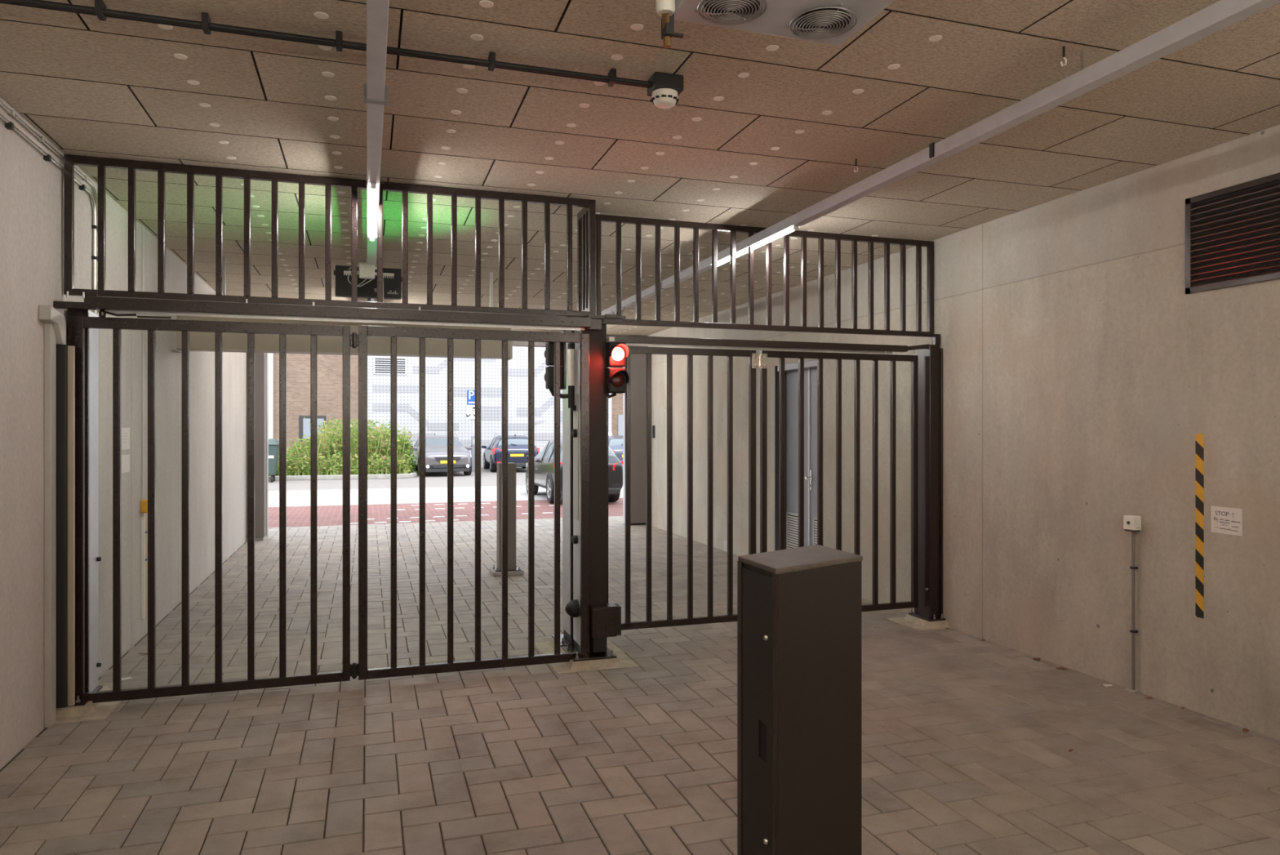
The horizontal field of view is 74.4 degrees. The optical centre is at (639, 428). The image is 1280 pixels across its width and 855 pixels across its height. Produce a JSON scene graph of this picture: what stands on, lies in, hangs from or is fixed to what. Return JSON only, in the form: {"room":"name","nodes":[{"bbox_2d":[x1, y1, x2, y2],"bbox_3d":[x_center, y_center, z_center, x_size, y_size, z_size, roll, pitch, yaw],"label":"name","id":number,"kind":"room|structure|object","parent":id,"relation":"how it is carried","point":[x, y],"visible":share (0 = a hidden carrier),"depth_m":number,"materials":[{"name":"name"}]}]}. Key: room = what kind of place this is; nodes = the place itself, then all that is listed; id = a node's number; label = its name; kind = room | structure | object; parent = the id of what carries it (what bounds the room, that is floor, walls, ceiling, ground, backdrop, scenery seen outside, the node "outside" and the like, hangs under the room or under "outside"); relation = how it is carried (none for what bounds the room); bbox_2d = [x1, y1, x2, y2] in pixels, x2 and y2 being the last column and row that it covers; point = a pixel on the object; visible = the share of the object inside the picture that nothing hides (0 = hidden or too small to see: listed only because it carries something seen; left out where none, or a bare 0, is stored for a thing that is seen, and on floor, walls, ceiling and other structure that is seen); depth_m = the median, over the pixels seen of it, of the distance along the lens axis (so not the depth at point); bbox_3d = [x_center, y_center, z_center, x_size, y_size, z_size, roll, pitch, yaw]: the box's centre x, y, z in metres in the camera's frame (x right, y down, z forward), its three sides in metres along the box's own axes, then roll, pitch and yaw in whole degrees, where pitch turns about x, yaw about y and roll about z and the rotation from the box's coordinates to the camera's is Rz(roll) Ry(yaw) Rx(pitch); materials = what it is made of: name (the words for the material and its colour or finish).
{"room":"parking garage","nodes":[
{"label":"parking garage","id":0,"kind":"room"},
{"bbox_2d":[0,96,246,768],"bbox_3d":[-3.114,-0.172,3.618,0.300,3.685,19.200,0,0,-18],"label":"wall","id":1,"kind":"structure","parent":0,"point":[32,187],"depth_m":5.68,"materials":[{"name":"concrete"}]},
{"bbox_2d":[0,113,97,313],"bbox_3d":[-1.831,-1.075,0.183,0.028,0.891,11.275,0,0,-18],"label":"conduit","id":2,"kind":"object","parent":1,"relation":"attached to","point":[9,125],"visible":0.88,"depth_m":5.23,"materials":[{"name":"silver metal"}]},
{"bbox_2d":[0,100,98,314],"bbox_3d":[-1.831,-1.139,0.181,0.026,0.894,11.271,0,0,-18],"label":"conduit","id":3,"kind":"object","parent":1,"relation":"attached to","point":[10,112],"visible":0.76,"depth_m":4.69,"materials":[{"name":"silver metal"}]},
{"bbox_2d":[38,304,66,727],"bbox_3d":[-3.274,0.488,4.701,0.060,2.324,0.240,0,0,-18],"label":"duct","id":4,"kind":"object","parent":1,"relation":"attached to","point":[55,325],"visible":1,"depth_m":4.66,"materials":[{"name":"grey metal"}]},
{"bbox_2d":[56,344,75,707],"bbox_3d":[-3.286,0.550,4.805,0.098,2.060,0.055,0,0,-18],"label":"safety edge","id":5,"kind":"object","parent":1,"relation":"attached to","point":[65,354],"visible":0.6,"depth_m":4.78,"materials":[{"name":"black rubber"}]},
{"bbox_2d":[121,427,129,449],"bbox_3d":[-3.792,0.070,6.210,0.002,0.160,0.250,0,0,-18],"label":"paper notice","id":6,"kind":"object","parent":1,"relation":"attached to","point":[125,431],"visible":0.93,"depth_m":6.21,"materials":[{"name":"white paper"}]},
{"bbox_2d":[121,453,129,472],"bbox_3d":[-3.793,0.255,6.210,0.002,0.130,0.250,0,0,-18],"label":"paper notice","id":7,"kind":"object","parent":1,"relation":"attached to","point":[125,458],"visible":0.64,"depth_m":6.21,"materials":[{"name":"white paper"}]},
{"bbox_2d":[141,225,144,499],"bbox_3d":[-3.938,-0.525,6.677,0.012,2.170,0.040,0,0,-18],"label":"conduit","id":8,"kind":"object","parent":1,"relation":"attached to","point":[142,226],"visible":1,"depth_m":6.66,"materials":[{"name":"grey paint"}]},
{"bbox_2d":[141,512,146,618],"bbox_3d":[-3.945,1.083,6.712,0.020,0.835,0.090,0,0,-18],"label":"conduit","id":9,"kind":"object","parent":1,"relation":"attached to","point":[144,531],"visible":0.91,"depth_m":6.67,"materials":[{"name":"grey"}]},
{"bbox_2d":[140,498,147,512],"bbox_3d":[-3.911,0.610,6.691,0.072,0.100,0.100,0,0,-18],"label":"button","id":10,"kind":"object","parent":1,"relation":"attached to","point":[144,503],"visible":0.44,"depth_m":6.64,"materials":[{"name":"yellow plastic"}]},
{"bbox_2d":[53,291,591,330],"bbox_3d":[-1.854,-0.725,5.338,3.155,0.150,0.140,0,0,-18],"label":"beam","id":11,"kind":"structure","parent":1,"relation":"attached to","point":[93,300],"depth_m":5.22,"materials":[{"name":"metal"}]},
{"bbox_2d":[265,515,624,537],"bbox_3d":[-2.134,1.800,14.733,23.000,0.301,1.350,0,0,-18],"label":"pavement","id":12,"kind":"structure","parent":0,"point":[539,522],"depth_m":14.19,"materials":[{"name":"grey concrete"}]},
{"bbox_2d":[0,0,1279,336],"bbox_3d":[0.001,-1.813,4.729,6.310,0.404,19.000,0,0,-18],"label":"ceiling","id":13,"kind":"structure","parent":0,"point":[762,129],"depth_m":4.45,"materials":[{"name":"brown wood"}]},
{"bbox_2d":[0,0,652,88],"bbox_3d":[-1.344,-1.585,3.411,2.940,0.059,0.062,0,0,-18],"label":"conduit","id":14,"kind":"object","parent":13,"relation":"attached to","point":[100,10],"visible":1,"depth_m":3.40,"materials":[{"name":"black metal"}]},
{"bbox_2d":[63,154,595,316],"bbox_3d":[-1.844,-1.196,5.436,3.210,0.821,0.040,0,0,-18],"label":"fence panel","id":15,"kind":"object","parent":13,"relation":"attached to","point":[101,163],"visible":0.96,"depth_m":5.33,"materials":[{"name":"black metal"}]},
{"bbox_2d":[170,256,512,360],"bbox_3d":[-2.831,-1.167,8.288,3.110,0.895,0.326,0,0,-18],"label":"ceiling beam","id":16,"kind":"structure","parent":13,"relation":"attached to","point":[198,341],"depth_m":8.10,"materials":[{"name":"beige paint"}]},
{"bbox_2d":[333,257,402,299],"bbox_3d":[-2.566,-1.430,7.979,0.625,0.370,0.118,0,0,-18],"label":"display sign","id":17,"kind":"object","parent":13,"relation":"hanging from","point":[393,279],"visible":0.77,"depth_m":7.95,"materials":[{"name":"black plastic"}]},
{"bbox_2d":[363,0,389,265],"bbox_3d":[-0.445,-1.517,1.485,0.098,0.196,12.500,0,0,-18],"label":"light trunking","id":18,"kind":"object","parent":13,"relation":"hanging from","point":[375,91],"visible":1,"depth_m":3.71,"materials":[{"name":"grey metal"}]},
{"bbox_2d":[347,262,377,286],"bbox_3d":[-2.443,-1.357,7.432,0.257,0.216,0.074,0,0,-18],"label":"junction box","id":19,"kind":"object","parent":18,"relation":"attached to","point":[366,271],"visible":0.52,"depth_m":7.42,"materials":[{"name":"white plastic"}]},
{"bbox_2d":[382,276,383,302],"bbox_3d":[-2.308,-1.242,7.493,0.060,0.390,0.048,0,0,-18],"label":"conduit","id":20,"kind":"object","parent":19,"relation":"attached to","point":[383,277],"visible":0.15,"depth_m":7.48,"materials":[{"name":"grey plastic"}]},
{"bbox_2d":[647,71,683,109],"bbox_3d":[0.116,-1.550,3.884,0.140,0.130,0.120,0,0,-18],"label":"smoke detector","id":21,"kind":"object","parent":13,"relation":"attached to","point":[665,89],"visible":1,"depth_m":3.84,"materials":[{"name":"white plastic"}]},
{"bbox_2d":[595,213,933,337],"bbox_3d":[1.077,-1.194,6.759,3.006,0.815,0.040,0,0,-18],"label":"fence panel","id":22,"kind":"object","parent":13,"relation":"attached to","point":[657,223],"visible":0.81,"depth_m":6.70,"materials":[{"name":"black metal"}]},
{"bbox_2d":[673,0,894,45],"bbox_3d":[0.541,-1.495,2.521,0.710,0.241,0.965,0,0,-18],"label":"fan","id":23,"kind":"object","parent":13,"relation":"attached to","point":[833,22],"visible":1,"depth_m":2.84,"materials":[{"name":"white metal"}]},
{"bbox_2d":[655,0,684,48],"bbox_3d":[0.191,-1.419,2.521,0.107,0.278,0.680,0,0,-18],"label":"valve","id":24,"kind":"object","parent":23,"relation":"attached to","point":[665,9],"visible":1,"depth_m":2.79,"materials":[{"name":"white plastic"}]},
{"bbox_2d":[661,13,671,48],"bbox_3d":[0.088,-1.330,2.805,0.026,0.100,0.065,0,0,9],"label":"outlet","id":25,"kind":"object","parent":24,"relation":"attached to","point":[666,17],"depth_m":2.80,"materials":[{"name":"gold metal"}]},
{"bbox_2d":[694,0,767,25],"bbox_3d":[0.306,-1.387,2.784,0.230,0.026,0.241,0,0,-18],"label":"fan grille","id":26,"kind":"object","parent":23,"relation":"attached to","point":[723,12],"depth_m":2.80,"materials":[{"name":"metal"}]},
{"bbox_2d":[786,3,857,39],"bbox_3d":[0.631,-1.387,2.891,0.230,0.026,0.241,0,0,-18],"label":"fan grille","id":27,"kind":"object","parent":23,"relation":"attached to","point":[812,21],"depth_m":2.87,"materials":[{"name":"metal"}]},
{"bbox_2d":[853,158,858,172],"bbox_3d":[1.292,-1.576,5.042,0.032,0.089,0.010,0,0,-18],"label":"ceiling hook","id":28,"kind":"object","parent":13,"relation":"attached to","point":[855,158],"visible":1,"depth_m":5.04,"materials":[{"name":"white metal"}]},
{"bbox_2d":[560,0,1279,332],"bbox_3d":[1.353,-1.517,5.271,0.097,0.196,18.600,0,0,-18],"label":"light trunking","id":29,"kind":"object","parent":13,"relation":"attached to","point":[1222,14],"visible":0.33,"depth_m":3.89,"materials":[{"name":"grey metal"}]},
{"bbox_2d":[928,142,934,158],"bbox_3d":[1.558,-1.488,4.502,0.010,0.075,0.030,0,0,-18],"label":"clip","id":30,"kind":"object","parent":29,"relation":"attached to","point":[931,146],"visible":1,"depth_m":4.49,"materials":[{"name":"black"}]},
{"bbox_2d":[1060,46,1066,66],"bbox_3d":[1.791,-1.576,3.563,0.032,0.089,0.010,0,0,-18],"label":"ceiling hook","id":31,"kind":"object","parent":13,"relation":"attached to","point":[1063,47],"visible":1,"depth_m":3.56,"materials":[{"name":"white metal"}]},
{"bbox_2d":[0,524,1279,854],"bbox_3d":[0.001,1.800,4.729,6.310,0.301,19.000,0,0,-18],"label":"floor","id":32,"kind":"structure","parent":0,"point":[967,740],"depth_m":4.40,"materials":[{"name":"brick"}]},
{"bbox_2d":[54,685,121,723],"bbox_3d":[-3.268,1.626,5.013,0.297,0.052,0.550,0,0,-18],"label":"concrete footing","id":33,"kind":"object","parent":32,"relation":"on","point":[91,710],"visible":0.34,"depth_m":4.85,"materials":[{"name":"beige concrete"}]},
{"bbox_2d":[66,309,102,706],"bbox_3d":[-3.337,0.445,5.033,0.135,2.310,0.350,0,0,-18],"label":"gate post","id":34,"kind":"object","parent":33,"relation":"on","point":[92,558],"visible":0.58,"depth_m":5.09,"materials":[{"name":"grey metal"}]},
{"bbox_2d":[74,315,358,702],"bbox_3d":[-2.570,0.476,5.199,1.580,2.277,0.045,0,0,-18],"label":"gate leaf","id":35,"kind":"object","parent":34,"relation":"attached to","point":[117,324],"visible":0.98,"depth_m":5.17,"materials":[{"name":"metal"}]},
{"bbox_2d":[246,352,268,540],"bbox_3d":[-5.736,0.120,12.641,0.260,3.060,0.415,0,0,-18],"label":"column","id":36,"kind":"structure","parent":32,"relation":"on","point":[261,359],"depth_m":12.48,"materials":[{"name":"grey paint"}]},
{"bbox_2d":[489,462,524,576],"bbox_3d":[-1.526,1.019,9.648,0.350,1.262,0.300,0,0,-18],"label":"post","id":37,"kind":"object","parent":32,"relation":"on","point":[513,569],"visible":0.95,"depth_m":9.57,"materials":[{"name":"grey metal"}]},
{"bbox_2d":[534,637,639,673],"bbox_3d":[-0.413,1.626,6.188,0.580,0.052,0.870,0,0,-18],"label":"concrete footing","id":38,"kind":"object","parent":32,"relation":"on","point":[623,660],"visible":0.59,"depth_m":5.86,"materials":[{"name":"beige concrete"}]},
{"bbox_2d":[551,314,625,661],"bbox_3d":[-0.387,0.400,6.204,0.380,2.400,0.735,0,0,-18],"label":"gate post","id":39,"kind":"object","parent":38,"relation":"on","point":[605,619],"visible":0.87,"depth_m":5.98,"materials":[{"name":"brown metal"}]},
{"bbox_2d":[358,324,589,679],"bbox_3d":[-1.089,0.473,5.681,1.534,2.283,0.040,0,0,-18],"label":"gate leaf","id":40,"kind":"object","parent":39,"relation":"attached to","point":[364,331],"visible":0.94,"depth_m":5.66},
{"bbox_2d":[544,342,576,410],"bbox_3d":[-0.582,-0.376,6.114,0.198,0.490,0.286,0,0,-18],"label":"traffic signal","id":41,"kind":"object","parent":39,"relation":"attached to","point":[549,347],"visible":0.75,"depth_m":6.03,"materials":[{"name":"black plastic"}]},
{"bbox_2d":[564,599,579,617],"bbox_3d":[-0.488,1.278,6.001,0.088,0.123,0.124,0,0,-18],"label":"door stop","id":42,"kind":"object","parent":39,"relation":"attached to","point":[572,607],"visible":1,"depth_m":5.96,"materials":[{"name":"black rubber"}]},
{"bbox_2d":[577,207,588,311],"bbox_3d":[-0.394,-1.210,6.114,0.040,0.780,0.353,0,0,-18],"label":"fence panel","id":43,"kind":"object","parent":39,"relation":"on","point":[583,215],"visible":0.46,"depth_m":6.12,"materials":[{"name":"black metal"}]},
{"bbox_2d":[605,341,629,398],"bbox_3d":[-0.162,-0.417,5.929,0.139,0.398,0.223,0,0,-18],"label":"traffic signal","id":44,"kind":"object","parent":39,"relation":"attached to","point":[616,352],"visible":1,"depth_m":5.92,"materials":[{"name":"black plastic"}]},
{"bbox_2d":[611,292,625,314],"bbox_3d":[-0.154,-0.882,5.982,0.108,0.175,0.043,0,0,-18],"label":"antenna","id":45,"kind":"object","parent":39,"relation":"on","point":[617,313],"visible":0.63,"depth_m":5.98,"materials":[{"name":"black metal"}]},
{"bbox_2d":[622,335,648,524],"bbox_3d":[-0.076,0.025,14.583,0.395,3.250,0.200,0,0,-18],"label":"column","id":46,"kind":"structure","parent":32,"relation":"on","point":[637,361],"depth_m":14.49,"materials":[{"name":"grey paint"}]},
{"bbox_2d":[737,544,862,854],"bbox_3d":[0.477,1.012,2.563,0.296,1.277,0.262,0,0,-18],"label":"pillar","id":47,"kind":"structure","parent":32,"relation":"on","point":[799,609],"depth_m":2.46,"materials":[{"name":"brown metal"}]},
{"bbox_2d":[887,613,951,630],"bbox_3d":[2.373,1.626,7.167,0.324,0.052,0.460,0,0,-18],"label":"concrete footing","id":48,"kind":"object","parent":32,"relation":"on","point":[912,621],"visible":0.73,"depth_m":7.05,"materials":[{"name":"beige concrete"}]},
{"bbox_2d":[908,333,945,621],"bbox_3d":[2.439,0.400,7.173,0.164,2.400,0.290,0,0,-18],"label":"gate post","id":49,"kind":"object","parent":48,"relation":"on","point":[930,608],"visible":0.94,"depth_m":7.10,"materials":[{"name":"metal"}]},
{"bbox_2d":[606,334,929,354],"bbox_3d":[1.070,-0.670,6.704,2.840,0.090,0.100,0,0,-18],"label":"beam","id":50,"kind":"structure","parent":49,"relation":"attached to","point":[628,340],"depth_m":6.65,"materials":[{"name":"metal"}]},
{"bbox_2d":[606,346,767,630],"bbox_3d":[0.361,0.444,6.514,1.357,2.138,0.065,0,0,-18],"label":"gate leaf","id":51,"kind":"object","parent":50,"relation":"attached to","point":[755,360],"visible":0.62,"depth_m":6.52,"materials":[{"name":"black metal"}]},
{"bbox_2d":[760,350,918,611],"bbox_3d":[1.659,0.444,6.947,1.460,2.138,0.040,0,0,-18],"label":"gate leaf","id":52,"kind":"object","parent":50,"relation":"attached to","point":[820,356],"visible":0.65,"depth_m":6.97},
{"bbox_2d":[1242,728,1248,732],"bbox_3d":[3.303,1.641,4.598,0.056,0.012,0.026,0,0,-27],"label":"fallen leaf","id":53,"kind":"object","parent":32,"relation":"on","point":[1243,729],"visible":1,"depth_m":4.60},
{"bbox_2d":[646,124,1279,739],"bbox_3d":[3.224,-0.172,5.666,0.400,3.685,19.200,0,0,-18],"label":"wall","id":54,"kind":"structure","parent":0,"point":[1082,375],"depth_m":5.73,"materials":[{"name":"concrete"}]},
{"bbox_2d":[512,341,548,346],"bbox_3d":[-2.903,-1.965,13.875,7.010,1.170,0.510,0,0,-18],"label":"trim","id":55,"kind":"structure","parent":54,"relation":"attached to","point":[524,344],"depth_m":13.98,"materials":[{"name":"grey paint"}]},
{"bbox_2d":[652,425,654,437],"bbox_3d":[0.231,0.045,14.252,0.015,0.210,0.100,0,0,-18],"label":"wall plate","id":56,"kind":"object","parent":54,"relation":"attached to","point":[653,426],"visible":1,"depth_m":14.24,"materials":[{"name":"grey metal"}]},
{"bbox_2d":[723,539,727,551],"bbox_3d":[1.165,1.577,11.354,0.020,0.145,0.150,0,0,-18],"label":"box","id":57,"kind":"object","parent":54,"relation":"attached to","point":[725,542],"visible":0.56,"depth_m":11.37,"materials":[{"name":"grey paint"}]},
{"bbox_2d":[774,359,817,550],"bbox_3d":[1.867,0.450,9.539,0.209,2.400,1.085,0,0,-18],"label":"door","id":58,"kind":"structure","parent":54,"relation":"in","point":[791,370],"depth_m":9.78,"materials":[{"name":"paint"}]},
{"bbox_2d":[786,511,798,548],"bbox_3d":[1.788,1.240,9.845,0.012,0.520,0.315,0,0,-18],"label":"grille","id":59,"kind":"object","parent":58,"relation":"attached to","point":[792,517],"depth_m":9.87,"materials":[{"name":"grey metal"}]},
{"bbox_2d":[813,516,817,545],"bbox_3d":[1.982,1.240,9.245,0.012,0.520,0.315,0,0,-18],"label":"grille","id":60,"kind":"object","parent":58,"relation":"attached to","point":[815,518],"depth_m":9.37,"materials":[{"name":"grey metal"}]},
{"bbox_2d":[1123,515,1141,531],"bbox_3d":[3.095,0.594,5.307,0.065,0.097,0.086,0,0,-18],"label":"switch","id":61,"kind":"object","parent":54,"relation":"attached to","point":[1131,522],"visible":1,"depth_m":5.27,"materials":[{"name":"white plastic"}]},
{"bbox_2d":[1124,531,1141,693],"bbox_3d":[3.103,1.145,5.307,0.050,1.010,0.070,0,0,-18],"label":"conduit","id":62,"kind":"object","parent":54,"relation":"attached to","point":[1133,567],"visible":1,"depth_m":5.30,"materials":[{"name":"grey paint"}]},
{"bbox_2d":[1195,433,1204,617],"bbox_3d":[3.258,0.563,4.908,0.001,1.068,0.051,0,0,-18],"label":"tape","id":63,"kind":"object","parent":54,"relation":"attached to","point":[1199,438],"visible":1,"depth_m":4.91,"materials":[{"name":"plastic"}]},
{"bbox_2d":[1210,505,1242,535],"bbox_3d":[3.307,0.516,4.755,0.002,0.152,0.182,0,0,-18],"label":"paper notice","id":64,"kind":"object","parent":54,"relation":"attached to","point":[1226,520],"visible":1,"depth_m":4.75,"materials":[{"name":"white paper"}]},
{"bbox_2d":[1185,172,1279,293],"bbox_3d":[3.401,-1.076,4.433,0.020,0.560,1.145,0,0,-18],"label":"air vent","id":65,"kind":"object","parent":54,"relation":"in","point":[1233,233],"visible":1,"depth_m":4.71,"materials":[{"name":"metal"}]},
{"label":"outside","id":66,"kind":"structure","parent":0,"visible":0},
{"bbox_2d":[268,497,622,527],"bbox_3d":[-5.343,1.802,16.533,80.000,0.296,4.050,0,0,-18],"label":"path","id":67,"kind":"structure","parent":66,"point":[327,515],"depth_m":16.57,"materials":[{"name":"red brick"}]},
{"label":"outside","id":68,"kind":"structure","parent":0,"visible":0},
{"bbox_2d":[268,497,622,506],"bbox_3d":[-6.000,1.800,18.564,80.000,0.300,0.220,0,0,-18],"label":"curb","id":69,"kind":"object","parent":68,"point":[620,497],"depth_m":18.92,"materials":[{"name":"concrete"}]},
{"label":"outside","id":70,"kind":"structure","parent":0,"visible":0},
{"bbox_2d":[268,486,622,506],"bbox_3d":[-6.723,1.800,20.801,80.000,0.300,4.480,0,0,-18],"label":"road","id":71,"kind":"structure","parent":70,"point":[460,494],"depth_m":21.02,"materials":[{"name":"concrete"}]},
{"bbox_2d":[525,438,622,502],"bbox_3d":[-1.670,0.909,20.221,1.896,1.482,4.250,0,0,-18],"label":"car","id":72,"kind":"object","parent":71,"relation":"on","point":[544,460],"visible":0.38,"depth_m":18.72,"materials":[{"name":"black paint"}]},
{"bbox_2d":[613,460,622,470],"bbox_3d":[-0.448,0.815,18.557,0.207,0.247,0.483,0,0,36],"label":"tail light","id":73,"kind":"object","parent":72,"relation":"attached to","point":[617,464],"depth_m":18.44,"materials":[{"name":"red plastic"}]},
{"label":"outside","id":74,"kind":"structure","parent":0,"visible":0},
{"bbox_2d":[268,485,525,491],"bbox_3d":[-7.450,1.795,23.051,80.000,0.310,0.250,0,0,-18],"label":"curb","id":75,"kind":"object","parent":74,"point":[486,486],"depth_m":23.17,"materials":[{"name":"grey concrete"}]},
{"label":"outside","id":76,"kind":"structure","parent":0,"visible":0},
{"bbox_2d":[268,466,525,490],"bbox_3d":[-12.970,1.801,40.131,80.000,0.298,35.650,0,0,-18],"label":"pavement","id":77,"kind":"structure","parent":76,"point":[433,479],"depth_m":26.21,"materials":[{"name":"concrete"}]},
{"bbox_2d":[268,438,279,481],"bbox_3d":[-11.857,0.981,26.329,1.111,1.339,0.981,0,0,-18],"label":"waste container","id":78,"kind":"object","parent":77,"relation":"on","point":[273,443],"visible":0.42,"depth_m":26.08,"materials":[{"name":"plastic"}]},
{"bbox_2d":[268,352,358,454],"bbox_3d":[-24.033,-3.350,35.258,23.950,10.000,8.120,0,0,-18],"label":"brick building","id":79,"kind":"structure","parent":77,"relation":"on","point":[330,366],"depth_m":34.46,"materials":[{"name":"brick"}]},
{"bbox_2d":[268,468,417,480],"bbox_3d":[-10.780,1.580,30.461,5.020,0.140,6.000,0,0,-18],"label":"planting bed","id":80,"kind":"object","parent":77,"relation":"on","point":[409,474],"visible":0.44,"depth_m":27.63,"materials":[{"name":"concrete"}]},
{"bbox_2d":[268,417,414,475],"bbox_3d":[-10.462,0.532,29.879,5.083,2.037,4.636,0,0,-18],"label":"shrub","id":81,"kind":"object","parent":80,"relation":"on","point":[330,444],"depth_m":28.46,"materials":[{"name":"green plant"}]},
{"bbox_2d":[397,440,417,472],"bbox_3d":[-8.230,0.967,29.475,0.908,1.211,1.100,0,0,-18],"label":"shrub","id":82,"kind":"object","parent":80,"relation":"on","point":[406,445],"visible":0.43,"depth_m":29.44,"materials":[{"name":"green plant"}]},
{"bbox_2d":[411,433,471,475],"bbox_3d":[-7.382,0.905,31.134,2.137,1.490,4.150,0,0,-21],"label":"car","id":83,"kind":"object","parent":77,"relation":"on","point":[436,446],"visible":0.73,"depth_m":29.50,"materials":[{"name":"silver metal"}]},
{"bbox_2d":[431,464,463,467],"bbox_3d":[-6.664,1.283,29.239,1.116,0.101,0.062,0,0,-21],"label":"grille","id":84,"kind":"object","parent":83,"relation":"attached to","point":[433,465],"depth_m":29.17,"materials":[{"name":"black plastic"}]},
{"bbox_2d":[435,457,460,461],"bbox_3d":[-6.664,1.038,29.239,0.900,0.130,0.062,0,0,-21],"label":"grille","id":85,"kind":"object","parent":83,"relation":"attached to","point":[437,459],"depth_m":29.17,"materials":[{"name":"black plastic"}]},
{"bbox_2d":[465,435,475,471],"bbox_3d":[-6.616,0.950,33.058,0.585,1.400,0.299,0,0,-30],"label":"post","id":86,"kind":"object","parent":77,"relation":"on","point":[473,437],"visible":0.41,"depth_m":32.99,"materials":[{"name":"white metal"}]},
{"bbox_2d":[466,390,475,435],"bbox_3d":[-6.705,0.050,33.588,0.480,3.200,0.125,0,0,-18],"label":"parking sign","id":87,"kind":"object","parent":77,"relation":"on","point":[470,414],"visible":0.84,"depth_m":33.54,"materials":[{"name":"metal"}]},
{"bbox_2d":[367,346,611,466],"bbox_3d":[-7.554,-3.350,40.444,10.500,10.000,8.386,0,0,-18],"label":"building","id":88,"kind":"structure","parent":77,"relation":"on","point":[379,367],"depth_m":36.04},
{"bbox_2d":[481,433,539,471],"bbox_3d":[-5.241,0.915,33.938,2.116,1.470,4.250,0,0,-16],"label":"car","id":89,"kind":"object","parent":77,"relation":"on","point":[517,445],"visible":0.73,"depth_m":32.10,"materials":[{"name":"blue paint"}]},
{"bbox_2d":[492,447,502,453],"bbox_3d":[-5.402,0.827,31.848,0.516,0.244,0.216,0,0,17],"label":"tail light","id":90,"kind":"object","parent":89,"relation":"attached to","point":[495,450],"depth_m":31.78,"materials":[{"name":"red plastic"}]},
{"bbox_2d":[608,367,622,435],"bbox_3d":[6.602,-3.350,45.012,19.750,10.000,8.400,0,0,-18],"label":"brick building","id":91,"kind":"structure","parent":77,"relation":"on","point":[616,401],"depth_m":38.55,"materials":[{"name":"brown brick"}]},
{"bbox_2d":[608,435,622,461],"bbox_3d":[-1.061,0.919,32.872,2.116,1.461,4.250,0,0,-18],"label":"car","id":92,"kind":"object","parent":77,"relation":"on","point":[615,442],"visible":0.12,"depth_m":30.95,"materials":[{"name":"paint"}]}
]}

